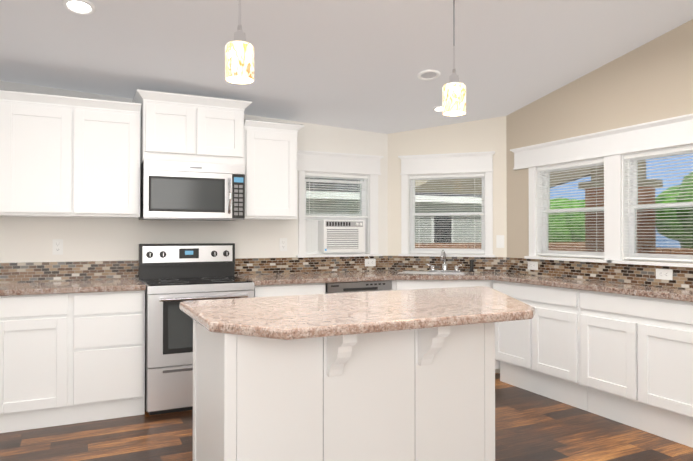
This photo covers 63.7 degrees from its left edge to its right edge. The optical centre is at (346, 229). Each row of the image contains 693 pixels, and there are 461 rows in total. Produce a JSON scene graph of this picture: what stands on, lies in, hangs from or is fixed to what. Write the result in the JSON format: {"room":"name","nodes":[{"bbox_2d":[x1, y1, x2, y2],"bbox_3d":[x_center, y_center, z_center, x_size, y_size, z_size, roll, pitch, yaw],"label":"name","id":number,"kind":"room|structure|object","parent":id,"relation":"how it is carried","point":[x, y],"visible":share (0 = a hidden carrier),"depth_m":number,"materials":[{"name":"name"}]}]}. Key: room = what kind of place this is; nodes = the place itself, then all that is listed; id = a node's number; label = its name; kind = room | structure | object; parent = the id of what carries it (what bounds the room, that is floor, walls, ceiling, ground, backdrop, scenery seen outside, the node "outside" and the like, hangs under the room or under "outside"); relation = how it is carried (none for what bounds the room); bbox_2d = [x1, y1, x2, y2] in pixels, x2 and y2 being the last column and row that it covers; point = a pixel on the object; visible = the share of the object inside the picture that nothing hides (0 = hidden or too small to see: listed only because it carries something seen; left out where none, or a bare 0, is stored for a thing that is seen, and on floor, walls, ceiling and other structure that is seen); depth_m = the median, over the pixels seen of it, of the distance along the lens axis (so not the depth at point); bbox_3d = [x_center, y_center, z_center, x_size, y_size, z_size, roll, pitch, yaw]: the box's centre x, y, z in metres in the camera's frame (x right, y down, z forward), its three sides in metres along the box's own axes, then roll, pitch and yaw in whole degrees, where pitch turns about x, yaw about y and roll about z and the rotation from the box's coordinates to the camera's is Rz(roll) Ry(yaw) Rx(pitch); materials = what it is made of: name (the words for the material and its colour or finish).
{"room":"kitchen","nodes":[
{"label":"kitchen","id":0,"kind":"room"},
{"bbox_2d":[0,81,387,282],"bbox_3d":[-2.130,0.083,4.294,5.660,2.640,0.120,0,-1,-26],"label":"wall","id":1,"kind":"structure","parent":0,"point":[26,239],"depth_m":4.54,"materials":[{"name":"white paint"}]},
{"bbox_2d":[52,239,62,254],"bbox_3d":[-2.175,0.132,4.201,0.070,0.115,0.007,0,-1,-26],"label":"electrical outlet","id":2,"kind":"object","parent":1,"relation":"attached to","point":[57,246],"visible":1,"depth_m":4.20,"materials":[{"name":"white plastic"}]},
{"bbox_2d":[0,90,140,217],"bbox_3d":[-2.009,-0.516,4.092,0.910,0.844,0.351,0,-1,-26],"label":"upper cabinet","id":3,"kind":"object","parent":1,"relation":"attached to","point":[65,156],"visible":1,"depth_m":3.95,"materials":[{"name":"white wood"}]},
{"bbox_2d":[132,89,251,165],"bbox_3d":[-1.230,-0.765,4.435,0.858,0.511,0.411,0,-1,-26],"label":"upper cabinet","id":4,"kind":"object","parent":1,"relation":"attached to","point":[178,127],"visible":1,"depth_m":4.26,"materials":[{"name":"white wood"}]},
{"bbox_2d":[139,160,244,220],"bbox_3d":[-1.220,-0.291,4.410,0.756,0.430,0.456,0,-1,-26],"label":"microwave","id":5,"kind":"object","parent":4,"relation":"attached to","point":[189,191],"visible":1,"depth_m":4.25,"materials":[{"name":"silver metal"}]},
{"bbox_2d":[0,256,387,282],"bbox_3d":[-1.260,0.320,4.636,3.688,0.143,0.008,0,-1,-26],"label":"backsplash","id":6,"kind":"structure","parent":1,"relation":"attached to","point":[51,271],"depth_m":4.42,"materials":[{"name":"tile"}]},
{"bbox_2d":[244,119,303,219],"bbox_3d":[-0.659,-0.484,4.739,0.504,0.794,0.351,0,-1,-26],"label":"upper cabinet","id":7,"kind":"object","parent":1,"relation":"attached to","point":[270,157],"visible":0.9,"depth_m":4.60,"materials":[{"name":"white wood"}]},
{"bbox_2d":[279,238,286,250],"bbox_3d":[-0.564,0.135,4.973,0.070,0.115,0.007,0,-1,-26],"label":"electrical outlet","id":8,"kind":"object","parent":1,"relation":"attached to","point":[282,244],"visible":1,"depth_m":4.97,"materials":[{"name":"white plastic"}]},
{"bbox_2d":[296,150,383,257],"bbox_3d":[-0.083,-0.226,5.248,0.903,0.963,0.168,0,-1,-26],"label":"window","id":9,"kind":"structure","parent":1,"relation":"in","point":[334,163],"depth_m":5.25,"materials":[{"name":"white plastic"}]},
{"bbox_2d":[305,173,367,220],"bbox_3d":[-0.091,-0.296,5.231,0.643,0.440,0.039,0,-1,-26],"label":"window blind","id":10,"kind":"object","parent":9,"relation":"attached to","point":[340,176],"visible":0.85,"depth_m":5.22,"materials":[{"name":"white plastic"}]},
{"bbox_2d":[305,219,370,259],"bbox_3d":[-0.137,0.103,5.357,0.649,0.385,0.495,0,-1,-26],"label":"air conditioner unit","id":11,"kind":"object","parent":9,"relation":"attached to","point":[326,236],"visible":0.98,"depth_m":5.16,"materials":[{"name":"white plastic"}]},
{"bbox_2d":[365,259,375,265],"bbox_3d":[0.228,0.318,5.340,0.115,0.070,0.007,0,-1,-26],"label":"electrical outlet","id":12,"kind":"object","parent":1,"relation":"attached to","point":[369,262],"visible":1,"depth_m":5.34,"materials":[{"name":"white plastic"}]},
{"bbox_2d":[0,373,692,460],"bbox_3d":[0.011,1.320,0.806,6.880,0.100,8.600,0,-1,-26],"label":"floor","id":13,"kind":"structure","parent":0,"point":[530,426],"depth_m":3.45,"materials":[{"name":"brown wood"}]},
{"bbox_2d":[0,293,71,432],"bbox_3d":[-2.166,0.861,3.863,0.465,0.876,0.606,0,-1,-26],"label":"base cabinet","id":14,"kind":"object","parent":13,"relation":"on","point":[69,358],"depth_m":3.61,"materials":[{"name":"white wood"}]},
{"bbox_2d":[0,279,145,295],"bbox_3d":[-2.158,0.404,3.857,1.396,0.038,0.631,0,-1,-26],"label":"countertop","id":15,"kind":"structure","parent":14,"relation":"on","point":[50,287],"depth_m":3.79,"materials":[{"name":"stone"}]},
{"bbox_2d":[72,290,144,423],"bbox_3d":[-1.746,0.863,4.064,0.467,0.876,0.606,0,-1,-26],"label":"base cabinet","id":16,"kind":"object","parent":13,"relation":"on","point":[108,328],"depth_m":3.79,"materials":[{"name":"white wood"}]},
{"bbox_2d":[139,243,253,415],"bbox_3d":[-1.153,0.708,4.261,0.756,1.190,0.722,0,-1,-26],"label":"range","id":17,"kind":"object","parent":13,"relation":"on","point":[172,277],"visible":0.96,"depth_m":3.95,"materials":[{"name":"silver metal"}]},
{"bbox_2d":[254,283,325,296],"bbox_3d":[-0.565,0.869,4.629,0.610,0.875,0.606,0,-1,-26],"label":"base cabinet","id":18,"kind":"object","parent":13,"relation":"on","point":[287,290],"visible":0.02,"depth_m":4.36,"materials":[{"name":"white wood"}]},
{"bbox_2d":[193,319,494,460],"bbox_3d":[0.172,0.846,2.713,1.661,0.884,0.824,0,-1,-26],"label":"kitchen island","id":19,"kind":"object","parent":13,"relation":"on","point":[425,394],"visible":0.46,"depth_m":2.39,"materials":[{"name":"white wood"}]},
{"bbox_2d":[179,286,534,339],"bbox_3d":[0.250,0.384,2.787,1.954,0.040,1.050,0,-1,-26],"label":"island countertop","id":20,"kind":"structure","parent":19,"relation":"on","point":[292,317],"depth_m":2.45,"materials":[{"name":"stone"}]},
{"bbox_2d":[326,280,391,293],"bbox_3d":[-0.008,0.875,4.889,0.598,0.868,0.586,0,-1,-26],"label":"dishwasher","id":21,"kind":"object","parent":13,"relation":"on","point":[351,287],"visible":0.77,"depth_m":4.63,"materials":[{"name":"silver metal"}]},
{"bbox_2d":[389,280,499,368],"bbox_3d":[0.826,0.874,5.114,1.084,0.875,0.933,0,-1,-26],"label":"base cabinet","id":22,"kind":"object","parent":13,"relation":"on","point":[411,284],"depth_m":4.77,"materials":[{"name":"white wood"}]},
{"bbox_2d":[235,271,490,285],"bbox_3d":[0.120,0.412,4.751,1.950,0.038,0.987,0,-1,-26],"label":"countertop","id":23,"kind":"structure","parent":22,"relation":"on","point":[358,276],"depth_m":4.73,"materials":[{"name":"stone"}]},
{"bbox_2d":[399,271,468,274],"bbox_3d":[0.794,0.471,5.082,0.600,0.157,0.320,0,-1,19],"label":"sink","id":24,"kind":"object","parent":23,"relation":"in","point":[428,272],"visible":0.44,"depth_m":5.11,"materials":[{"name":"silver metal"}]},
{"bbox_2d":[426,250,473,271],"bbox_3d":[0.953,0.288,5.143,0.340,0.206,0.317,0,-1,-26],"label":"faucet","id":25,"kind":"object","parent":23,"relation":"on","point":[444,264],"visible":1,"depth_m":5.13,"materials":[{"name":"silver metal"}]},
{"bbox_2d":[493,280,587,410],"bbox_3d":[1.581,0.867,4.431,0.311,0.875,0.915,0,-1,-26],"label":"base cabinet","id":26,"kind":"object","parent":13,"relation":"on","point":[538,353],"visible":0.71,"depth_m":4.26,"materials":[{"name":"white wood"}]},
{"bbox_2d":[483,273,692,301],"bbox_3d":[1.555,0.409,4.433,0.362,0.038,2.792,0,-1,-26],"label":"countertop","id":27,"kind":"structure","parent":26,"relation":"on","point":[677,294],"depth_m":3.82,"materials":[{"name":"stone"}]},
{"bbox_2d":[580,290,692,447],"bbox_3d":[1.979,0.859,3.602,0.311,0.875,0.915,0,-1,-26],"label":"base cabinet","id":28,"kind":"object","parent":13,"relation":"on","point":[636,361],"visible":0.96,"depth_m":3.54,"materials":[{"name":"white wood"}]},
{"bbox_2d":[0,0,692,133],"bbox_3d":[0.011,-1.357,0.832,6.880,0.951,8.600,0,-1,-26],"label":"ceiling","id":29,"kind":"structure","parent":0,"point":[356,64],"depth_m":3.76,"materials":[{"name":"white paint"}]},
{"bbox_2d":[62,0,95,14],"bbox_3d":[-1.519,-1.266,3.168,0.170,0.011,0.170,3,-11,-25],"label":"recessed light","id":30,"kind":"object","parent":29,"relation":"in","point":[83,7],"visible":0.96,"depth_m":3.17,"materials":[{"name":"white plastic"}]},
{"bbox_2d":[225,0,253,83],"bbox_3d":[-0.463,-1.043,2.420,0.124,0.792,0.124,0,-1,-26],"label":"pendant light","id":31,"kind":"object","parent":29,"relation":"hanging from","point":[239,59],"visible":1,"depth_m":2.37,"materials":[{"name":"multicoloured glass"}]},
{"bbox_2d":[417,70,439,80],"bbox_3d":[0.618,-1.158,4.191,0.170,0.011,0.170,3,-11,-25],"label":"recessed light","id":32,"kind":"object","parent":29,"relation":"in","point":[426,75],"visible":1,"depth_m":4.19,"materials":[{"name":"white"}]},
{"bbox_2d":[433,106,441,111],"bbox_3d":[0.813,-1.048,4.849,0.120,0.011,0.120,3,-11,-25],"label":"recessed light","id":33,"kind":"object","parent":29,"relation":"in","point":[437,109],"visible":0.73,"depth_m":4.84,"materials":[{"name":"white"}]},
{"bbox_2d":[442,0,465,115],"bbox_3d":[0.575,-0.997,2.983,0.124,0.756,0.124,0,-1,-26],"label":"pendant light","id":34,"kind":"object","parent":29,"relation":"hanging from","point":[454,96],"visible":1,"depth_m":2.94,"materials":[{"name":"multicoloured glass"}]},
{"bbox_2d":[388,116,506,372],"bbox_3d":[0.949,0.160,5.311,1.117,2.505,0.120,0,-1,19],"label":"wall","id":35,"kind":"structure","parent":0,"point":[486,135],"depth_m":5.23,"materials":[{"name":"beige paint"}]},
{"bbox_2d":[398,151,494,256],"bbox_3d":[0.949,-0.226,5.287,0.903,0.963,0.168,0,-1,19],"label":"window","id":36,"kind":"structure","parent":35,"relation":"in","point":[451,163],"depth_m":5.28,"materials":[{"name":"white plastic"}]},
{"bbox_2d":[410,173,484,252],"bbox_3d":[0.945,-0.147,5.274,0.703,0.737,0.039,0,-1,19],"label":"window blind","id":37,"kind":"object","parent":36,"relation":"attached to","point":[453,176],"visible":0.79,"depth_m":5.27,"materials":[{"name":"white plastic"}]},
{"bbox_2d":[388,256,505,272],"bbox_3d":[0.928,0.326,5.248,1.113,0.143,0.008,0,-1,19],"label":"backsplash","id":38,"kind":"structure","parent":35,"relation":"attached to","point":[481,264],"depth_m":5.23,"materials":[{"name":"tile"}]},
{"bbox_2d":[496,235,503,247],"bbox_3d":[1.402,0.111,5.082,0.070,0.115,0.011,0,-1,19],"label":"outlet","id":39,"kind":"object","parent":35,"relation":"attached to","point":[499,241],"visible":1,"depth_m":5.08,"materials":[{"name":"white plastic"}]},
{"bbox_2d":[506,19,692,289],"bbox_3d":[3.057,-0.064,1.868,0.120,2.888,7.260,0,-1,-26],"label":"wall","id":40,"kind":"structure","parent":0,"point":[651,81],"depth_m":4.12,"materials":[{"name":"beige paint"}]},
{"bbox_2d":[528,261,537,269],"bbox_3d":[1.589,0.310,4.759,0.007,0.070,0.115,0,-1,-26],"label":"electrical outlet","id":41,"kind":"object","parent":40,"relation":"attached to","point":[532,265],"visible":1,"depth_m":4.76,"materials":[{"name":"white plastic"}]},
{"bbox_2d":[506,257,692,289],"bbox_3d":[1.886,0.315,4.158,0.008,0.143,2.008,0,-1,-26],"label":"backsplash","id":42,"kind":"structure","parent":40,"relation":"attached to","point":[629,274],"depth_m":4.11,"materials":[{"name":"tile"}]},
{"bbox_2d":[510,113,692,262],"bbox_3d":[1.936,-0.237,4.149,0.168,0.963,1.878,0,-1,-26],"label":"window","id":43,"kind":"structure","parent":40,"relation":"in","point":[606,145],"depth_m":4.31,"materials":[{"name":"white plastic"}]},
{"bbox_2d":[538,159,603,257],"bbox_3d":[1.783,-0.155,4.438,0.039,0.737,0.673,0,-1,-26],"label":"window blind","id":44,"kind":"object","parent":43,"relation":"attached to","point":[572,165],"visible":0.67,"depth_m":4.41,"materials":[{"name":"white plastic"}]},
{"bbox_2d":[624,146,692,261],"bbox_3d":[2.134,-0.162,3.705,0.039,0.737,0.638,0,-1,-26],"label":"window blind","id":45,"kind":"object","parent":43,"relation":"attached to","point":[661,152],"visible":1,"depth_m":3.77,"materials":[{"name":"white plastic"}]},
{"bbox_2d":[607,144,692,267],"bbox_3d":[2.146,-0.150,3.710,0.168,0.781,0.838,0,-1,-26],"label":"window","id":46,"kind":"structure","parent":40,"relation":"in","point":[618,201],"depth_m":3.99,"materials":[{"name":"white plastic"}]},
{"bbox_2d":[656,269,672,279],"bbox_3d":[2.101,0.297,3.691,0.007,0.070,0.115,0,-1,-26],"label":"electrical outlet","id":47,"kind":"object","parent":40,"relation":"attached to","point":[664,274],"visible":1,"depth_m":3.69,"materials":[{"name":"white plastic"}]},
{"label":"outside","id":48,"kind":"structure","parent":0,"visible":0},
{"bbox_3d":[2.942,2.079,12.182,75.000,0.200,70.000,0,-1,-26],"label":"ground","id":49,"kind":"structure","parent":48,"visible":0},
{"bbox_2d":[305,178,481,242],"bbox_3d":[-0.256,-0.136,18.417,9.560,4.350,6.930,0,-1,-26],"label":"house","id":50,"kind":"structure","parent":49,"relation":"on","point":[430,204],"depth_m":16.29,"materials":[{"name":"grey"}]},
{"bbox_2d":[415,160,662,253],"bbox_3d":[2.872,0.150,4.960,2.180,3.520,9.000,0,-1,-26],"label":"porch","id":51,"kind":"object","parent":49,"relation":"on","point":[466,186],"depth_m":6.23,"materials":[{"name":"brick"}]},
{"bbox_2d":[415,242,692,254],"bbox_3d":[6.312,1.082,5.246,11.080,1.660,18.560,0,-1,-26],"label":"fence","id":52,"kind":"object","parent":49,"relation":"on","point":[554,245],"depth_m":13.20,"materials":[{"name":"brown wood"}]},
{"bbox_2d":[549,197,584,241],"bbox_3d":[7.059,0.518,16.918,2.800,3.013,2.462,0,-1,-26],"label":"tree","id":53,"kind":"object","parent":49,"relation":"on","point":[568,221],"depth_m":16.15,"materials":[{"name":"green plant"}]},
{"bbox_2d":[655,172,692,247],"bbox_3d":[9.870,0.139,15.062,2.915,3.734,2.950,0,-1,-26],"label":"tree","id":54,"kind":"object","parent":49,"relation":"on","point":[675,201],"depth_m":15.16,"materials":[{"name":"green plant"}]}
]}

